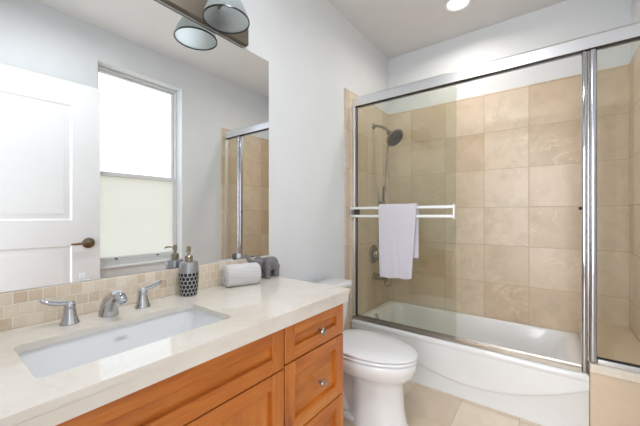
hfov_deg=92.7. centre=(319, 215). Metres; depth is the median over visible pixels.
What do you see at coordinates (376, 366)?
toilet
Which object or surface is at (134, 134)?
mirror
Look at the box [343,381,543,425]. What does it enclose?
floor
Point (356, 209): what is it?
towel bar
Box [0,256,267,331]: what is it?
backsplash
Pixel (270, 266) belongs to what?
elephant figurine
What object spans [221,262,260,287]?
rolled towel
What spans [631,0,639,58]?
wall
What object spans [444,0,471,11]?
recessed light
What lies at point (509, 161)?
tiled wall
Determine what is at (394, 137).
shower
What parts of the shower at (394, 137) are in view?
arm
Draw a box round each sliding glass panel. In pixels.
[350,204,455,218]
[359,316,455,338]
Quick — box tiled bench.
[578,319,639,425]
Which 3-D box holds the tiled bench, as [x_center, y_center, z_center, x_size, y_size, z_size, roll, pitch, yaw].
[1.718,0.960,1.802,0.258,0.449,0.727,0,0,37]
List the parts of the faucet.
lever, handle, spout, handle, lever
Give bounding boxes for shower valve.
[369,245,378,263]
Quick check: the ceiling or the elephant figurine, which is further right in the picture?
the ceiling
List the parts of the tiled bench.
seat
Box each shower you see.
[372,123,402,146]
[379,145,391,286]
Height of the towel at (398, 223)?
0.543 m
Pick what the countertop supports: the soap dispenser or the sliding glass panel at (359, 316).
the soap dispenser
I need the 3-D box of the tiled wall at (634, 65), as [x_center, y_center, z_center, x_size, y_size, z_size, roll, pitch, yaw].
[1.823,0.091,1.715,0.012,2.185,0.743,0,0,37]
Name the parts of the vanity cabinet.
door, drawer, drawer, knob, knob, drawer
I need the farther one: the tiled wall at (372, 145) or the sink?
the tiled wall at (372, 145)
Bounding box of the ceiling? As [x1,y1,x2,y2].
[328,0,566,58]
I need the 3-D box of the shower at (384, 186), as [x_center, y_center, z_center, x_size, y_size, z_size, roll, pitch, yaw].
[0.615,-0.024,2.788,0.088,1.358,0.190,0,0,-18]
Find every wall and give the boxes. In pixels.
[2,0,387,292]
[345,88,388,329]
[388,0,630,114]
[389,64,628,333]
[629,44,639,342]
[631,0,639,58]
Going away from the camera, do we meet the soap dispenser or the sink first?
the sink
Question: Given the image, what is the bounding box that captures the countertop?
[0,276,349,425]
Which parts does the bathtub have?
apron panel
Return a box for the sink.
[18,309,223,377]
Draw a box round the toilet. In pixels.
[312,277,417,425]
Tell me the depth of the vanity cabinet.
1.00 m
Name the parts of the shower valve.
knob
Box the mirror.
[0,0,268,292]
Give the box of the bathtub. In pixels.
[352,300,588,425]
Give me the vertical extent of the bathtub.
0.347 m
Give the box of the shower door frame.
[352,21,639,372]
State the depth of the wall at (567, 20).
2.42 m
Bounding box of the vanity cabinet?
[56,304,342,425]
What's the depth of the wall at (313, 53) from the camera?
2.04 m
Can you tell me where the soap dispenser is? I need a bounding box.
[179,246,198,296]
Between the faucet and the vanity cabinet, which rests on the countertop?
the faucet
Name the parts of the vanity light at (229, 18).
lamp shade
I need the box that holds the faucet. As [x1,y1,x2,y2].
[39,280,161,326]
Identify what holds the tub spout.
attached to the tiled wall at (372, 145)
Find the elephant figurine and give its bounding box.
[246,255,279,278]
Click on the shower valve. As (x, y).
(373, 252)
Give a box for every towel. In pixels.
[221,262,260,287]
[378,203,418,279]
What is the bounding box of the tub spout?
[372,272,388,282]
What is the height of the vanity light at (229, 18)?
0.132 m
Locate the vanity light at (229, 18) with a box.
[160,0,249,46]
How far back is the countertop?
0.83 m

